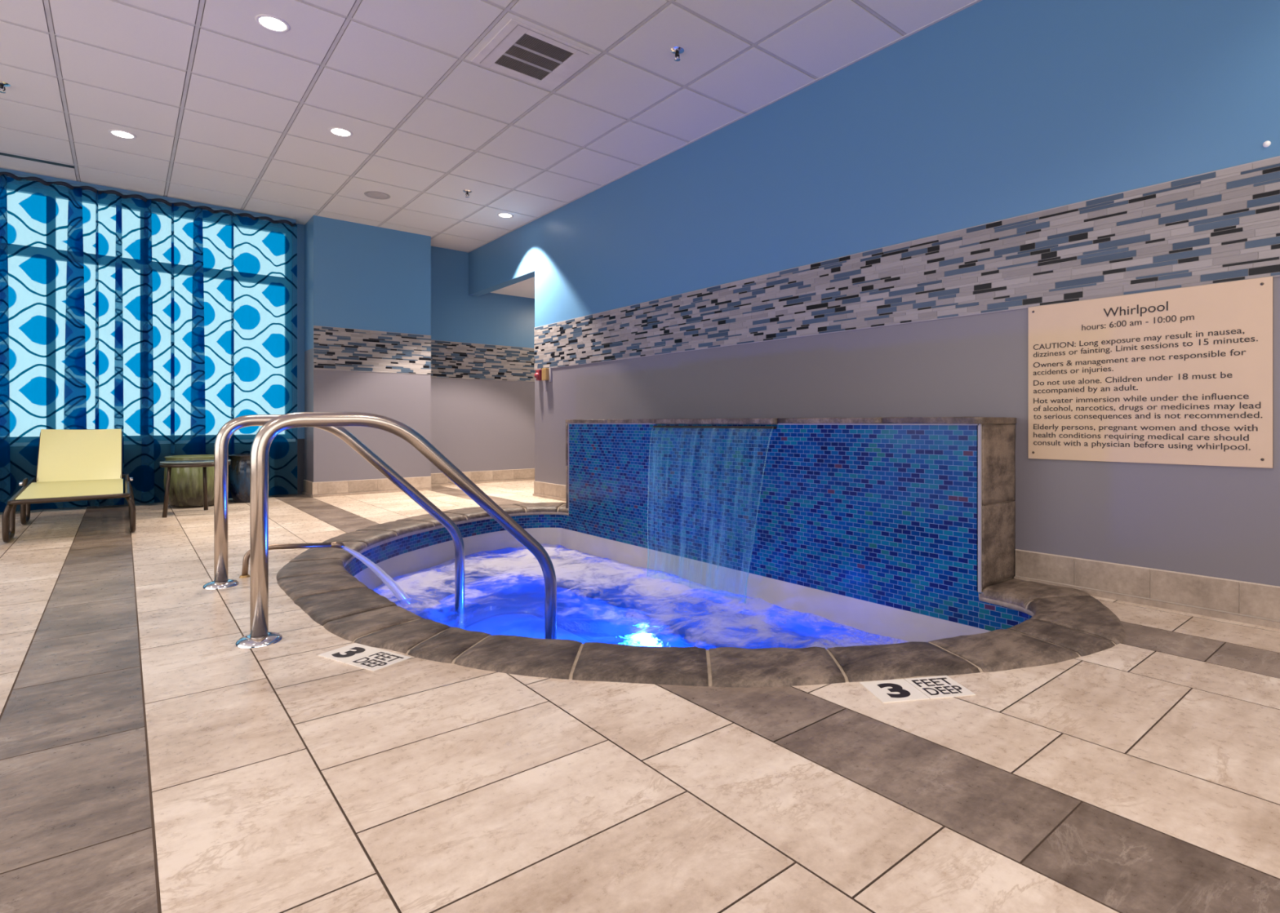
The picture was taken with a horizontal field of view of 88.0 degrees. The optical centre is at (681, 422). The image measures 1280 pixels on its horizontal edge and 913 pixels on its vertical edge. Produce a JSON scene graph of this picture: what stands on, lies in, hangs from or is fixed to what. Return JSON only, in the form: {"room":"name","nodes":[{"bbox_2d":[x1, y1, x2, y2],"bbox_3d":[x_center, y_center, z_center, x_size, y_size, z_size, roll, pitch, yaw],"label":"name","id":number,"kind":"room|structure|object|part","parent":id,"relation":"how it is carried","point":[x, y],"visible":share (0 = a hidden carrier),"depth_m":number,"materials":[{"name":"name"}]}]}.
{"room":"indoor hot tub area","nodes":[
{"label":"indoor hot tub area","id":0,"kind":"room"},
{"bbox_2d":[0,179,304,512],"bbox_3d":[-6.272,-0.689,5.487,5.512,2.967,0.200,0,0,-40],"label":"wall","id":1,"kind":"structure","parent":0,"point":[297,447],"depth_m":7.04,"materials":[{"name":"blue fabric"}]},
{"bbox_2d":[0,182,295,446],"bbox_3d":[-6.004,-0.940,5.625,4.740,2.290,0.135,0,0,-40],"label":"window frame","id":2,"kind":"structure","parent":1,"relation":"attached to","point":[11,249],"depth_m":6.33,"materials":[{"name":"fabric"}]},
{"bbox_3d":[-5.984,0.190,5.603,4.740,0.030,0.075,0,0,-40],"label":"sill","id":3,"kind":"part","parent":2,"relation":"part of","materials":[{"name":"blue plastic"}]},
{"bbox_2d":[304,215,431,482],"bbox_3d":[-3.553,-0.689,7.473,1.206,2.927,0.600,0,0,-40],"label":"wall pillar","id":4,"kind":"structure","parent":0,"point":[357,276],"depth_m":7.18,"materials":[{"name":"blue paint"}]},
{"bbox_2d":[302,480,311,497],"bbox_3d":[-3.970,0.697,7.015,0.024,0.156,0.440,0,0,-40],"label":"baseboard","id":5,"kind":"structure","parent":4,"relation":"attached to","point":[307,484],"depth_m":7.00,"materials":[{"name":"tile"}]},
{"bbox_2d":[311,476,431,497],"bbox_3d":[-3.356,0.697,7.231,1.218,0.156,0.024,0,0,-40],"label":"baseboard","id":6,"kind":"structure","parent":4,"relation":"attached to","point":[325,489],"depth_m":7.15,"materials":[{"name":"tile"}]},
{"bbox_2d":[313,325,431,374],"bbox_3d":[-3.357,-0.780,7.242,1.206,0.454,0.006,0,0,-40],"label":"trim","id":7,"kind":"structure","parent":4,"relation":"attached to","point":[335,348],"depth_m":7.21,"materials":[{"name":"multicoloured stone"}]},
{"bbox_2d":[431,246,534,473],"bbox_3d":[-1.924,-0.689,9.009,3.300,2.927,0.001,0,0,-40],"label":"wall","id":8,"kind":"structure","parent":0,"point":[477,424],"depth_m":8.44,"materials":[{"name":"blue paint"}]},
{"bbox_2d":[431,340,534,382],"bbox_3d":[-1.915,-0.780,9.012,3.282,0.454,0.006,0,0,-40],"label":"trim","id":9,"kind":"structure","parent":8,"relation":"attached to","point":[453,360],"depth_m":8.45,"materials":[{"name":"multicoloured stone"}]},
{"bbox_2d":[431,468,534,486],"bbox_3d":[-1.909,0.697,9.005,3.282,0.156,0.024,0,0,-40],"label":"baseboard","id":10,"kind":"structure","parent":8,"relation":"attached to","point":[528,474],"depth_m":8.54,"materials":[{"name":"tile"}]},
{"bbox_2d":[0,0,982,253],"bbox_3d":[-2.094,-2.160,1.962,7.338,0.024,10.700,0,0,-40],"label":"ceiling","id":11,"kind":"structure","parent":0,"point":[224,108],"depth_m":4.30,"materials":[{"name":"white"}]},
{"bbox_2d":[0,80,10,93],"bbox_3d":[-4.316,-2.126,4.195,0.080,0.052,0.080,0,0,-40],"label":"sprinkler head","id":12,"kind":"object","parent":11,"relation":"attached to","point":[2,83],"visible":1,"depth_m":4.20},
{"bbox_2d":[0,151,74,168],"bbox_3d":[-5.663,-2.151,5.099,1.440,0.002,0.104,0,0,-40],"label":"ceiling vent","id":13,"kind":"object","parent":11,"relation":"in","point":[2,153],"visible":1,"depth_m":5.42,"materials":[{"name":"black metal"}]},
{"bbox_2d":[107,128,136,139],"bbox_3d":[-4.170,-2.150,4.929,0.162,0.006,0.162,0,0,-40],"label":"recessed light","id":14,"kind":"object","parent":11,"relation":"in","point":[118,133],"visible":1,"depth_m":4.92,"materials":[{"name":"white glass"}]},
{"bbox_2d":[0,168,295,225],"bbox_3d":[-6.157,-2.134,5.342,5.300,0.034,0.150,0,0,-40],"label":"trim","id":15,"kind":"structure","parent":11,"relation":"attached to","point":[20,174],"depth_m":6.17,"materials":[{"name":"blue paint"}]},
{"bbox_2d":[0,172,297,512],"bbox_3d":[-5.873,-0.682,5.437,4.756,2.864,0.178,0,0,-40],"label":"curtain","id":16,"kind":"object","parent":15,"relation":"hanging from","point":[41,330],"visible":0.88,"depth_m":6.15,"materials":[{"name":"blue fabric"}]},
{"bbox_2d":[254,13,290,32],"bbox_3d":[-2.204,-2.150,3.562,0.162,0.006,0.162,0,0,-40],"label":"recessed light","id":17,"kind":"object","parent":11,"relation":"in","point":[269,22],"visible":1,"depth_m":3.56,"materials":[{"name":"white glass"}]},
{"bbox_2d":[328,127,352,137],"bbox_3d":[-2.525,-2.150,4.893,0.162,0.006,0.162,0,0,-40],"label":"recessed light","id":18,"kind":"object","parent":11,"relation":"in","point":[338,131],"visible":1,"depth_m":4.88,"materials":[{"name":"white glass"}]},
{"bbox_2d":[364,191,390,199],"bbox_3d":[-2.881,-2.147,6.255,0.230,0.013,0.230,0,0,-40],"label":"ceiling speaker","id":19,"kind":"object","parent":11,"relation":"attached to","point":[372,194],"visible":1,"depth_m":6.23,"materials":[{"name":"grey plastic"}]},
{"bbox_2d":[367,192,386,198],"bbox_3d":[-2.881,-2.144,6.255,0.170,0.009,0.170,0,0,-40],"label":"grille","id":20,"kind":"object","parent":19,"relation":"attached to","point":[372,195],"depth_m":6.23,"materials":[{"name":"white metal"}]},
{"bbox_2d":[462,190,471,197],"bbox_3d":[-1.994,-2.126,6.147,0.080,0.052,0.080,0,0,-40],"label":"sprinkler head","id":21,"kind":"object","parent":11,"relation":"attached to","point":[467,192],"visible":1,"depth_m":6.14},
{"bbox_2d":[497,213,513,217],"bbox_3d":[-1.831,-2.150,6.858,0.162,0.006,0.162,0,0,-40],"label":"recessed light","id":22,"kind":"object","parent":11,"relation":"in","point":[500,215],"visible":1,"depth_m":6.85,"materials":[{"name":"white glass"}]},
{"bbox_2d":[471,18,596,90],"bbox_3d":[-0.874,-2.148,3.897,0.540,0.008,0.540,0,0,-40],"label":"ceiling vent","id":23,"kind":"object","parent":11,"relation":"in","point":[520,51],"visible":1,"depth_m":3.88,"materials":[{"name":"white metal"}]},
{"bbox_2d":[494,33,573,79],"bbox_3d":[-0.874,-2.149,3.897,0.310,0.004,0.394,0,0,-40],"label":"grille","id":24,"kind":"object","parent":23,"relation":"attached to","point":[529,55],"depth_m":3.89,"materials":[{"name":"metal"}]},
{"bbox_2d":[670,46,684,61],"bbox_3d":[-0.026,-2.126,3.824,0.080,0.052,0.080,0,0,-40],"label":"sprinkler head","id":25,"kind":"object","parent":11,"relation":"attached to","point":[677,49],"visible":1,"depth_m":3.82},
{"bbox_3d":[-0.026,-2.124,3.824,0.031,0.048,0.016,0,0,-19],"label":"frame","id":26,"kind":"part","parent":25,"relation":"part of","materials":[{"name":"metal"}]},
{"bbox_2d":[489,276,534,298],"bbox_3d":[-1.062,-1.680,8.585,2.532,0.001,1.760,0,0,-40],"label":"ceiling","id":27,"kind":"structure","parent":0,"point":[526,288],"depth_m":8.37,"materials":[{"name":"white paint"}]},
{"bbox_2d":[0,480,1279,912],"bbox_3d":[-1.052,0.778,2.844,10.068,0.006,10.700,0,0,-40],"label":"floor","id":28,"kind":"structure","parent":0,"point":[151,762],"depth_m":1.46,"materials":[{"name":"beige tile"}]},
{"bbox_2d":[1,429,135,542],"bbox_3d":[-4.517,0.412,4.942,0.656,0.720,1.550,0,0,-40],"label":"sun lounger","id":29,"kind":"object","parent":28,"relation":"on","point":[77,456],"visible":1,"depth_m":5.15,"materials":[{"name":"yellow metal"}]},
{"bbox_3d":[-4.404,0.629,4.343,0.054,0.286,0.368,0,0,-40],"label":"leg","id":30,"kind":"part","parent":29,"relation":"part of","materials":[{"name":"brown metal"}]},
{"bbox_3d":[-4.870,0.450,4.905,0.012,0.070,0.180,0,0,-40],"label":"hinge plate","id":31,"kind":"part","parent":29,"relation":"part of","materials":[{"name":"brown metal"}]},
{"bbox_3d":[-5.031,0.629,5.083,0.054,0.286,0.348,0,0,-40],"label":"leg","id":32,"kind":"part","parent":29,"relation":"part of","materials":[{"name":"brown metal"}]},
{"bbox_3d":[-4.518,0.482,4.940,0.603,0.079,1.550,0,0,-40],"label":"seat frame","id":33,"kind":"part","parent":29,"relation":"part of","materials":[{"name":"brown metal"}]},
{"bbox_3d":[-4.805,0.256,5.290,0.500,0.402,0.381,0,0,-40],"label":"frame","id":34,"kind":"part","parent":29,"relation":"part of","materials":[{"name":"brown metal"}]},
{"bbox_3d":[-3.946,0.629,4.730,0.058,0.287,0.368,0,0,-40],"label":"leg","id":35,"kind":"part","parent":29,"relation":"part of","materials":[{"name":"brown metal"}]},
{"bbox_3d":[-4.573,0.629,5.470,0.058,0.287,0.348,0,0,-40],"label":"leg","id":36,"kind":"part","parent":29,"relation":"part of","materials":[{"name":"brown metal"}]},
{"bbox_2d":[163,454,213,508],"bbox_3d":[-4.525,0.541,6.153,0.472,0.468,0.472,0,0,-40],"label":"planter","id":37,"kind":"object","parent":28,"relation":"on","point":[186,484],"visible":0.53,"depth_m":5.96,"materials":[{"name":"green ceramic"}]},
{"bbox_2d":[159,459,231,517],"bbox_3d":[-4.155,0.550,5.654,0.496,0.454,0.496,0,0,-40],"label":"side table","id":38,"kind":"object","parent":28,"relation":"on","point":[204,464],"visible":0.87,"depth_m":5.45,"materials":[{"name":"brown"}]},
{"bbox_3d":[-4.221,0.565,5.418,0.032,0.423,0.071,0,0,11],"label":"leg","id":39,"kind":"part","parent":38,"relation":"part of","materials":[{"name":"brown metal"}]},
{"bbox_3d":[-4.155,0.332,5.654,0.496,0.018,0.496,0,0,-40],"label":"glass","id":40,"kind":"part","parent":38,"relation":"part of","materials":[{"name":"grey"}]},
{"bbox_3d":[-4.213,0.565,5.847,0.031,0.422,0.063,0,0,-22],"label":"leg","id":41,"kind":"part","parent":38,"relation":"part of","materials":[{"name":"brown metal"}]},
{"bbox_2d":[227,453,270,502],"bbox_3d":[-4.252,0.543,6.489,0.364,0.464,0.364,0,0,-40],"label":"planter","id":42,"kind":"object","parent":28,"relation":"on","point":[238,470],"visible":0.46,"depth_m":6.33,"materials":[{"name":"blue ceramic"}]},
{"bbox_2d":[239,542,344,578],"bbox_3d":[-2.028,0.701,3.458,0.483,0.150,0.048,0,0,-40],"label":"spout","id":43,"kind":"object","parent":28,"relation":"on","point":[333,544],"visible":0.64,"depth_m":3.44,"materials":[{"name":"metal"}]},
{"bbox_2d":[342,546,409,600],"bbox_3d":[-1.759,0.892,3.823,0.060,0.443,0.476,0,0,23],"label":"water jet","id":44,"kind":"object","parent":43,"relation":"attached to","point":[393,586],"visible":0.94,"depth_m":3.84,"materials":[{"name":"liquid"}]},
{"bbox_2d":[202,414,464,608],"bbox_3d":[-1.766,0.737,3.503,1.258,1.556,0.144,0,0,-40],"label":"handrail","id":45,"kind":"object","parent":28,"relation":"on","point":[220,581],"visible":0.91,"depth_m":3.19,"materials":[{"name":"silver metal"}]},
{"bbox_3d":[-2.191,0.764,3.144,0.144,0.022,0.144,0,0,-40],"label":"plate","id":46,"kind":"part","parent":45,"relation":"part of","materials":[{"name":"silver metal"}]},
{"bbox_2d":[317,643,411,671],"bbox_3d":[-1.050,0.773,2.186,0.288,0.004,0.137,0,0,29],"label":"depth marker","id":47,"kind":"object","parent":28,"relation":"on","point":[362,656],"visible":1,"depth_m":2.17,"materials":[{"name":"white tile"}]},
{"bbox_2d":[235,412,556,648],"bbox_3d":[-1.072,0.737,2.702,1.258,1.556,0.144,0,0,-40],"label":"handrail","id":48,"kind":"object","parent":28,"relation":"on","point":[260,636],"visible":0.98,"depth_m":2.40,"materials":[{"name":"silver metal"}]},
{"bbox_3d":[-1.497,0.764,2.342,0.144,0.022,0.144,0,0,-40],"label":"plate","id":49,"kind":"part","parent":48,"relation":"part of","materials":[{"name":"silver metal"}]},
{"bbox_2d":[276,502,1125,688],"bbox_3d":[-0.632,1.382,3.774,2.804,1.266,5.034,0,0,-40],"label":"whirlpool","id":50,"kind":"object","parent":28,"relation":"in","point":[1022,624],"visible":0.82,"depth_m":2.55,"materials":[{"name":"blue tile"}]},
{"bbox_2d":[373,544,910,650],"bbox_3d":[-0.622,1.091,3.715,2.200,0.055,4.375,0,0,-40],"label":"pool water","id":51,"kind":"object","parent":50,"relation":"in","point":[600,600],"visible":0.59,"depth_m":3.90,"materials":[{"name":"blue liquid"}]},
{"bbox_2d":[565,417,1016,628],"bbox_3d":[0.300,0.472,4.521,0.381,1.005,3.693,0,0,-40],"label":"wall","id":52,"kind":"structure","parent":28,"relation":"on","point":[917,515],"depth_m":3.71,"materials":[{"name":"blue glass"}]},
{"bbox_2d":[859,675,975,703],"bbox_3d":[0.682,0.773,1.922,0.284,0.004,0.143,0,0,-11],"label":"depth marker","id":53,"kind":"object","parent":28,"relation":"on","point":[940,686],"visible":1,"depth_m":1.91,"materials":[{"name":"white tile"}]},
{"bbox_2d":[468,0,1279,586],"bbox_3d":[0.783,-0.689,4.343,0.130,2.927,10.620,0,0,-40],"label":"wall","id":54,"kind":"structure","parent":0,"point":[993,110],"depth_m":3.51,"materials":[{"name":"blue paint"}]},
{"bbox_2d":[533,369,542,381],"bbox_3d":[-1.504,-0.495,6.895,0.064,0.110,0.070,0,0,-40],"label":"bell","id":55,"kind":"object","parent":54,"relation":"attached to","point":[538,375],"visible":1,"depth_m":6.88,"materials":[{"name":"red plastic"}]},
{"bbox_2d":[542,367,551,391],"bbox_3d":[-1.385,-0.443,6.766,0.050,0.240,0.120,0,0,-40],"label":"box","id":56,"kind":"object","parent":54,"relation":"attached to","point":[546,372],"visible":1,"depth_m":6.74,"materials":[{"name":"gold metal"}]},
{"bbox_3d":[-1.342,-0.490,6.743,0.014,0.145,0.029,0,0,-40],"label":"plate","id":57,"kind":"part","parent":56,"relation":"part of","materials":[{"name":"grey plastic"}]},
{"bbox_2d":[533,481,565,502],"bbox_3d":[-1.163,0.697,6.525,0.024,0.156,1.255,0,0,-40],"label":"baseboard","id":58,"kind":"structure","parent":54,"relation":"attached to","point":[543,490],"depth_m":6.73,"materials":[{"name":"tile"}]},
{"bbox_2d":[533,155,1279,370],"bbox_3d":[1.299,-0.780,3.627,0.006,0.454,8.860,0,0,-40],"label":"trim","id":59,"kind":"structure","parent":54,"relation":"attached to","point":[1223,225],"depth_m":3.34,"materials":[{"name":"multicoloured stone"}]},
{"bbox_2d":[1013,549,1279,629],"bbox_3d":[2.890,0.697,1.734,0.024,0.156,3.914,0,0,-40],"label":"baseboard","id":60,"kind":"structure","parent":54,"relation":"attached to","point":[1246,602],"depth_m":2.78,"materials":[{"name":"tile"}]},
{"bbox_2d":[1028,276,1272,468],"bbox_3d":[1.955,-0.191,2.846,0.013,0.728,0.886,0,0,-40],"label":"sign","id":61,"kind":"object","parent":54,"relation":"attached to","point":[1184,376],"visible":1,"depth_m":2.79,"materials":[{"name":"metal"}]},
{"bbox_2d":[1262,141,1271,147],"bbox_3d":[2.232,-1.065,2.524,0.008,0.024,0.024,0,0,-40],"label":"wall sensor","id":62,"kind":"object","parent":54,"relation":"attached to","point":[1266,144],"visible":1,"depth_m":2.52,"materials":[{"name":"white plastic"}]}
]}

